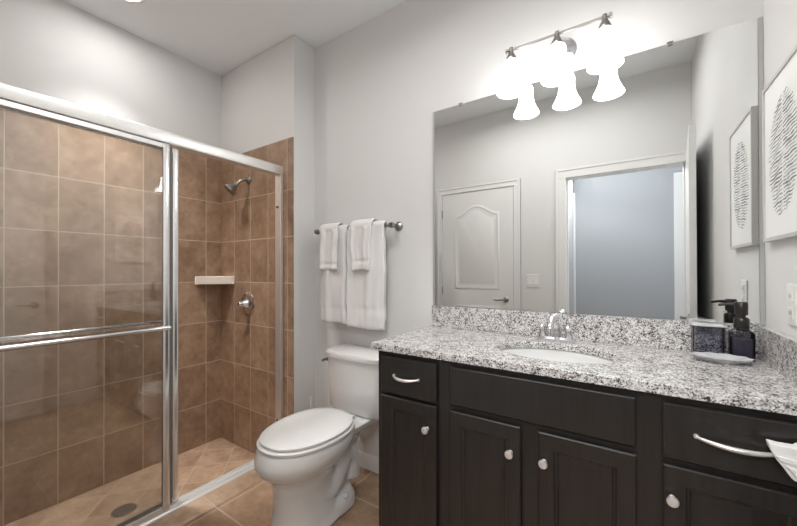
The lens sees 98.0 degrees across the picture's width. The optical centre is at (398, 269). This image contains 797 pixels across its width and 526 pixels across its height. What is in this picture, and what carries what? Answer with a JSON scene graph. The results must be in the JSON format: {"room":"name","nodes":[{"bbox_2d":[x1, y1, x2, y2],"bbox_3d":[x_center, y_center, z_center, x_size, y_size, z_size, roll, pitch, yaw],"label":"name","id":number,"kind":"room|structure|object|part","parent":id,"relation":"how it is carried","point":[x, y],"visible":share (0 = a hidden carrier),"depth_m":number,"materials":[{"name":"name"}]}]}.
{"room":"bathroom","nodes":[
{"label":"bathroom","id":0,"kind":"room"},
{"bbox_2d":[0,0,220,147],"bbox_3d":[-1.889,-0.092,2.087,0.120,2.865,1.604,0,0,34],"label":"wall","id":1,"kind":"structure","parent":0,"point":[58,49],"depth_m":2.11,"materials":[{"name":"white paint"}]},
{"bbox_2d":[0,109,220,525],"bbox_3d":[-1.801,0.227,2.099,0.008,2.168,1.484,0,0,34],"label":"tiled wall","id":2,"kind":"structure","parent":1,"relation":"attached to","point":[81,210],"depth_m":2.06,"materials":[{"name":"brown tile"}]},
{"bbox_2d":[195,276,234,284],"bbox_3d":[-1.363,0.082,2.570,0.196,0.060,0.196,0,0,34],"label":"corner shelf","id":3,"kind":"object","parent":2,"relation":"attached to","point":[199,280],"visible":1,"depth_m":2.55,"materials":[{"name":"beige ceramic"}]},
{"bbox_2d":[4,437,254,525],"bbox_3d":[-1.505,1.334,1.897,0.715,0.050,1.484,0,0,34],"label":"floor","id":4,"kind":"structure","parent":0,"point":[198,466],"depth_m":2.06,"materials":[{"name":"tile"}]},
{"bbox_2d":[111,503,136,517],"bbox_3d":[-1.490,1.305,1.879,0.112,0.008,0.112,0,0,34],"label":"shower drain","id":5,"kind":"object","parent":4,"relation":"on","point":[125,509],"visible":1,"depth_m":1.87,"materials":[{"name":"silver metal"}]},
{"bbox_2d":[147,469,262,525],"bbox_3d":[-1.135,1.263,1.649,0.183,0.108,1.484,0,0,34],"label":"curb","id":6,"kind":"object","parent":4,"relation":"on","point":[201,505],"visible":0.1,"depth_m":1.80,"materials":[{"name":"tile"}]},
{"bbox_2d":[0,82,283,525],"bbox_3d":[-1.189,0.264,1.689,0.137,1.894,1.466,0,0,34],"label":"shower door frame","id":7,"kind":"structure","parent":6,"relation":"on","point":[15,99],"depth_m":1.72,"materials":[{"name":"silver metal"}]},
{"bbox_3d":[-1.381,0.267,1.486,0.045,0.016,0.734,0,0,34],"label":"rail","id":8,"kind":"part","parent":7,"relation":"part of","materials":[{"name":"silver metal"}]},
{"bbox_3d":[-1.359,-0.611,1.416,0.018,0.022,0.702,0,0,34],"label":"rail","id":9,"kind":"part","parent":7,"relation":"part of","materials":[{"name":"silver metal"}]},
{"bbox_3d":[-1.353,-0.608,1.475,0.018,0.022,0.705,0,0,34],"label":"rail","id":10,"kind":"part","parent":7,"relation":"part of","materials":[{"name":"silver metal"}]},
{"bbox_3d":[-1.349,1.172,1.466,0.018,0.022,0.705,0,0,34],"label":"rail","id":11,"kind":"part","parent":7,"relation":"part of","materials":[{"name":"silver metal"}]},
{"bbox_3d":[-1.355,1.175,1.407,0.018,0.022,0.702,0,0,34],"label":"rail","id":12,"kind":"part","parent":7,"relation":"part of","materials":[{"name":"silver metal"}]},
{"bbox_2d":[62,0,406,75],"bbox_3d":[-0.494,-1.581,1.335,3.287,0.100,1.900,0,0,34],"label":"ceiling","id":13,"kind":"structure","parent":0,"point":[218,36],"depth_m":2.14,"materials":[{"name":"white paint"}]},
{"bbox_2d":[122,0,145,3],"bbox_3d":[-1.497,-1.522,1.893,0.190,0.007,0.190,0,0,34],"label":"recessed light","id":14,"kind":"object","parent":13,"relation":"in","point":[128,1],"visible":1,"depth_m":1.97,"materials":[{"name":"white paint"}]},
{"bbox_2d":[221,35,314,412],"bbox_3d":[-1.001,-0.091,2.636,0.983,2.865,0.296,0,0,34],"label":"wall","id":15,"kind":"structure","parent":0,"point":[269,98],"depth_m":2.34,"materials":[{"name":"white paint"}]},
{"bbox_2d":[221,137,293,453],"bbox_3d":[-1.032,0.227,2.472,0.855,2.168,0.008,0,0,34],"label":"tiled wall","id":16,"kind":"structure","parent":15,"relation":"attached to","point":[248,215],"depth_m":2.46,"materials":[{"name":"brown tile"}]},
{"bbox_2d":[224,177,250,194],"bbox_3d":[-1.151,-0.595,2.464,0.168,0.147,0.093,0,0,-43],"label":"shower head","id":17,"kind":"object","parent":16,"relation":"attached to","point":[231,188],"visible":1,"depth_m":2.43},
{"bbox_3d":[-1.112,-0.625,2.473,0.087,0.053,0.026,0,0,-38],"label":"arm","id":18,"kind":"part","parent":17,"relation":"part of","materials":[{"name":"silver metal"}]},
{"bbox_2d":[232,292,254,313],"bbox_3d":[-1.110,0.245,2.464,0.156,0.156,0.093,0,0,34],"label":"shower valve","id":19,"kind":"object","parent":16,"relation":"attached to","point":[247,303],"visible":1,"depth_m":2.46,"materials":[{"name":"silver metal"}]},
{"bbox_2d":[182,467,378,525],"bbox_3d":[-0.149,1.262,1.023,2.152,0.100,1.780,0,0,34],"label":"floor","id":20,"kind":"structure","parent":0,"point":[253,506],"depth_m":1.76,"materials":[{"name":"tile"}]},
{"bbox_2d":[254,344,378,525],"bbox_3d":[-0.378,0.842,1.780,0.434,0.748,0.765,0,0,34],"label":"toilet","id":21,"kind":"object","parent":20,"relation":"on","point":[310,458],"visible":0.98,"depth_m":1.64,"materials":[{"name":"white ceramic"}]},
{"bbox_3d":[-0.438,0.783,1.675,0.374,0.016,0.490,0,0,34],"label":"seat","id":22,"kind":"part","parent":21,"relation":"part of","materials":[{"name":"white plastic"}]},
{"bbox_3d":[-0.437,0.762,1.677,0.358,0.022,0.467,0,0,34],"label":"lid","id":23,"kind":"part","parent":21,"relation":"part of","materials":[{"name":"white plastic"}]},
{"bbox_3d":[-0.373,1.004,1.771,0.366,0.423,0.754,0,0,34],"label":"bowl","id":24,"kind":"part","parent":21,"relation":"part of","materials":[{"name":"white ceramic"}]},
{"bbox_3d":[-0.222,0.488,2.001,0.416,0.038,0.224,0,0,34],"label":"tank lid","id":25,"kind":"part","parent":21,"relation":"part of","materials":[{"name":"white ceramic"}]},
{"bbox_3d":[-0.220,0.662,2.002,0.396,0.306,0.204,0,0,34],"label":"tank","id":26,"kind":"part","parent":21,"relation":"part of","materials":[{"name":"white ceramic"}]},
{"bbox_2d":[379,350,796,525],"bbox_3d":[0.563,0.770,1.278,1.245,0.882,0.563,0,0,34],"label":"vanity cabinet","id":27,"kind":"object","parent":20,"relation":"on","point":[460,444],"visible":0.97,"depth_m":1.04,"materials":[{"name":"brown wood"}]},
{"bbox_3d":[0.019,0.422,1.325,0.124,0.016,0.034,0,0,34],"label":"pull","id":28,"kind":"part","parent":27,"relation":"part of","materials":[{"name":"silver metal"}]},
{"bbox_3d":[0.037,0.422,1.345,0.252,0.146,0.018,0,0,34],"label":"drawer","id":29,"kind":"part","parent":27,"relation":"part of","materials":[{"name":"brown wood"}]},
{"bbox_3d":[0.037,0.800,1.343,0.252,0.586,0.018,0,0,34],"label":"door","id":30,"kind":"part","parent":27,"relation":"part of","materials":[{"name":"brown wood"}]},
{"bbox_3d":[0.100,0.592,1.276,0.028,0.028,0.026,0,0,34],"label":"knob","id":31,"kind":"part","parent":27,"relation":"part of","materials":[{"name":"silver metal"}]},
{"bbox_3d":[0.289,0.798,1.175,0.247,0.587,0.018,0,0,34],"label":"door","id":32,"kind":"part","parent":27,"relation":"part of","materials":[{"name":"brown wood"}]},
{"bbox_3d":[0.354,0.590,1.105,0.028,0.028,0.026,0,0,34],"label":"knob","id":33,"kind":"part","parent":27,"relation":"part of","materials":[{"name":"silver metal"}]},
{"bbox_3d":[0.439,0.588,1.048,0.028,0.028,0.026,0,0,34],"label":"knob","id":34,"kind":"part","parent":27,"relation":"part of","materials":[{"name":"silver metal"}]},
{"bbox_2d":[370,305,796,415],"bbox_3d":[0.559,0.259,1.299,1.271,0.136,0.536,0,0,34],"label":"countertop","id":35,"kind":"structure","parent":27,"relation":"on","point":[649,355],"depth_m":1.21,"materials":[{"name":"stone"}]},
{"bbox_2d":[535,313,575,342],"bbox_3d":[0.636,0.243,1.425,0.156,0.115,0.146,0,0,34],"label":"faucet","id":36,"kind":"object","parent":35,"relation":"on","point":[553,325],"visible":1,"depth_m":1.44,"materials":[{"name":"silver metal"}]},
{"bbox_3d":[0.615,0.252,1.490,0.042,0.074,0.047,0,0,34],"label":"handle","id":37,"kind":"part","parent":36,"relation":"part of","materials":[{"name":"silver metal"}]},
{"bbox_3d":[0.636,0.237,1.425,0.042,0.103,0.145,0,0,34],"label":"spout","id":38,"kind":"part","parent":36,"relation":"part of","materials":[{"name":"silver metal"}]},
{"bbox_3d":[0.662,0.292,1.463,0.156,0.017,0.052,0,0,34],"label":"plate","id":39,"kind":"part","parent":36,"relation":"part of","materials":[{"name":"silver metal"}]},
{"bbox_3d":[0.704,0.252,1.430,0.042,0.074,0.047,0,0,34],"label":"handle","id":40,"kind":"part","parent":36,"relation":"part of","materials":[{"name":"silver metal"}]},
{"bbox_2d":[502,348,613,363],"bbox_3d":[0.571,0.371,1.271,0.451,0.086,0.330,0,0,34],"label":"sink","id":41,"kind":"object","parent":35,"relation":"in","point":[544,354],"visible":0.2,"depth_m":1.39,"materials":[{"name":"grey ceramic"}]},
{"bbox_2d":[690,322,726,353],"bbox_3d":[1.075,0.242,1.204,0.092,0.112,0.072,0,0,34],"label":"glass jar","id":42,"kind":"object","parent":35,"relation":"on","point":[693,324],"visible":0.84,"depth_m":1.19,"materials":[{"name":"clear glass"}]},
{"bbox_3d":[1.075,0.191,1.205,0.092,0.010,0.072,0,0,34],"label":"lid","id":43,"kind":"part","parent":42,"relation":"part of","materials":[{"name":"silver metal"}]},
{"bbox_2d":[689,352,754,363],"bbox_3d":[1.035,0.288,1.111,0.162,0.018,0.110,0,0,34],"label":"soap dish","id":44,"kind":"object","parent":35,"relation":"on","point":[722,358],"visible":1,"depth_m":1.11,"materials":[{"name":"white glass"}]},
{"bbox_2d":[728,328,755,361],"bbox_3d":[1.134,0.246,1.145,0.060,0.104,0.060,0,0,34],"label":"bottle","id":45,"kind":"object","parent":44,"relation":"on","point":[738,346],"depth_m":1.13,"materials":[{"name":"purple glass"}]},
{"bbox_2d":[718,302,755,361],"bbox_3d":[1.123,0.203,1.152,0.087,0.190,0.060,0,0,34],"label":"soap dispenser","id":46,"kind":"object","parent":35,"relation":"on","point":[738,346],"visible":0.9,"depth_m":1.13,"materials":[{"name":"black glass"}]},
{"bbox_3d":[0.541,0.796,1.006,0.251,0.588,0.018,0,0,34],"label":"door","id":47,"kind":"part","parent":27,"relation":"part of","materials":[{"name":"brown wood"}]},
{"bbox_3d":[0.694,0.586,0.877,0.028,0.028,0.026,0,0,34],"label":"knob","id":48,"kind":"part","parent":27,"relation":"part of","materials":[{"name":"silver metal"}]},
{"bbox_3d":[0.806,0.416,0.829,0.277,0.144,0.018,0,0,34],"label":"drawer","id":49,"kind":"part","parent":27,"relation":"part of","materials":[{"name":"brown wood"}]},
{"bbox_3d":[0.807,0.796,0.827,0.277,0.584,0.018,0,0,34],"label":"door","id":50,"kind":"part","parent":27,"relation":"part of","materials":[{"name":"brown wood"}]},
{"bbox_3d":[0.793,0.417,0.807,0.160,0.016,0.034,0,0,34],"label":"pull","id":51,"kind":"part","parent":27,"relation":"part of","materials":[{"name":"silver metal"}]},
{"bbox_2d":[766,439,796,481],"bbox_3d":[0.864,0.418,0.747,0.093,0.079,0.037,0,0,34],"label":"cloth","id":52,"kind":"object","parent":27,"relation":"hanging from","point":[785,454],"visible":1,"depth_m":0.75,"materials":[{"name":"white fabric"}]},
{"bbox_2d":[314,0,762,456],"bbox_3d":[0.413,-0.098,1.794,2.304,2.865,0.120,0,0,34],"label":"wall","id":53,"kind":"structure","parent":0,"point":[379,84],"depth_m":1.94,"materials":[{"name":"white paint"}]},
{"bbox_2d":[314,222,402,234],"bbox_3d":[-0.269,-0.246,2.127,0.651,0.054,0.086,0,0,34],"label":"towel bar","id":54,"kind":"object","parent":53,"relation":"attached to","point":[398,226],"visible":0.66,"depth_m":1.98,"materials":[{"name":"silver metal"}]},
{"bbox_2d":[320,225,348,323],"bbox_3d":[-0.399,0.030,2.163,0.232,0.609,0.078,0,0,34],"label":"bath towel","id":55,"kind":"object","parent":54,"relation":"hanging from","point":[333,286],"visible":0.59,"depth_m":2.12,"materials":[{"name":"white fabric"}]},
{"bbox_2d":[319,223,343,269],"bbox_3d":[-0.417,-0.143,2.177,0.166,0.296,0.113,0,0,34],"label":"hand towel","id":56,"kind":"object","parent":55,"relation":"on","point":[328,232],"visible":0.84,"depth_m":2.15,"materials":[{"name":"white fabric"}]},
{"bbox_2d":[346,221,386,329],"bbox_3d":[-0.184,0.035,2.022,0.275,0.626,0.076,0,0,34],"label":"bath towel","id":57,"kind":"object","parent":54,"relation":"hanging from","point":[366,290],"visible":0.73,"depth_m":1.97,"materials":[{"name":"white fabric"}]},
{"bbox_2d":[350,218,377,270],"bbox_3d":[-0.200,-0.143,2.034,0.171,0.304,0.118,0,0,34],"label":"hand towel","id":58,"kind":"object","parent":57,"relation":"on","point":[360,230],"visible":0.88,"depth_m":2.00,"materials":[{"name":"white fabric"}]},
{"bbox_3d":[-0.021,-0.247,1.961,0.054,0.054,0.086,0,0,34],"label":"post","id":59,"kind":"part","parent":54,"relation":"part of","materials":[{"name":"silver metal"}]},
{"bbox_2d":[359,450,378,473],"bbox_3d":[-0.185,1.172,2.110,0.947,0.090,0.014,0,0,34],"label":"baseboard","id":60,"kind":"structure","parent":53,"relation":"attached to","point":[370,462],"depth_m":2.10,"materials":[{"name":"white paint"}]},
{"bbox_2d":[497,12,623,98],"bbox_3d":[0.658,-0.894,1.442,0.473,0.243,0.196,0,0,34],"label":"vanity light","id":61,"kind":"object","parent":53,"relation":"attached to","point":[606,57],"visible":1,"depth_m":1.39,"materials":[{"name":"white glass"}]},
{"bbox_3d":[0.492,-0.840,1.509,0.122,0.136,0.122,0,0,34],"label":"lamp shade","id":62,"kind":"part","parent":61,"relation":"part of","materials":[{"name":"white glass"}]},
{"bbox_3d":[0.644,-0.840,1.407,0.122,0.136,0.122,0,0,34],"label":"lamp shade","id":63,"kind":"part","parent":61,"relation":"part of","materials":[{"name":"white glass"}]},
{"bbox_3d":[0.705,-0.953,1.505,0.124,0.124,0.040,0,0,34],"label":"plate","id":64,"kind":"part","parent":61,"relation":"part of","materials":[{"name":"silver metal"}]},
{"bbox_3d":[0.783,-0.841,1.314,0.122,0.136,0.122,0,0,34],"label":"lamp shade","id":65,"kind":"part","parent":61,"relation":"part of","materials":[{"name":"white glass"}]},
{"bbox_2d":[432,305,757,357],"bbox_3d":[0.698,0.246,1.517,1.240,0.109,0.020,0,0,34],"label":"backsplash","id":66,"kind":"structure","parent":53,"relation":"attached to","point":[643,332],"depth_m":1.41,"materials":[{"name":"stone"}]},
{"bbox_2d":[433,16,764,324],"bbox_3d":[0.709,-0.333,1.518,1.260,1.048,0.010,0,0,34],"label":"wall mirror","id":67,"kind":"object","parent":53,"relation":"attached to","point":[634,189],"visible":1,"depth_m":1.40,"materials":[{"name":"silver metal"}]},
{"bbox_2d":[763,0,796,337],"bbox_3d":[0.825,-0.106,0.447,0.120,2.865,1.900,0,0,34],"label":"wall","id":68,"kind":"structure","parent":0,"point":[779,16],"depth_m":1.06,"materials":[{"name":"white paint"}]},
{"bbox_2d":[762,44,796,241],"bbox_3d":[1.098,-0.333,0.983,0.018,0.491,0.330,0,0,34],"label":"framed picture","id":69,"kind":"object","parent":68,"relation":"attached to","point":[779,96],"visible":1,"depth_m":1.00,"materials":[{"name":"white paper"}]},
{"bbox_2d":[769,86,796,214],"bbox_3d":[1.096,-0.332,0.989,0.001,0.349,0.232,0,0,34],"label":"artwork","id":70,"kind":"object","parent":69,"relation":"attached to","point":[779,100],"depth_m":0.97},
{"bbox_2d":[787,283,796,326],"bbox_3d":[1.093,0.098,0.962,0.008,0.116,0.072,0,0,34],"label":"electrical outlet","id":71,"kind":"object","parent":68,"relation":"attached to","point":[791,288],"visible":1,"depth_m":0.95,"materials":[{"name":"white plastic"}]},
{"bbox_2d":[788,290,792,301],"bbox_3d":[1.091,0.075,0.964,0.003,0.032,0.032,0,0,34],"label":"socket","id":72,"kind":"object","parent":71,"relation":"attached to","point":[790,292],"depth_m":0.96,"materials":[{"name":"white plastic"}]},
{"bbox_2d":[788,307,792,318],"bbox_3d":[1.091,0.121,0.963,0.003,0.032,0.032,0,0,34],"label":"socket","id":73,"kind":"object","parent":71,"relation":"attached to","point":[790,309],"depth_m":0.96,"materials":[{"name":"white plastic"}]}
]}

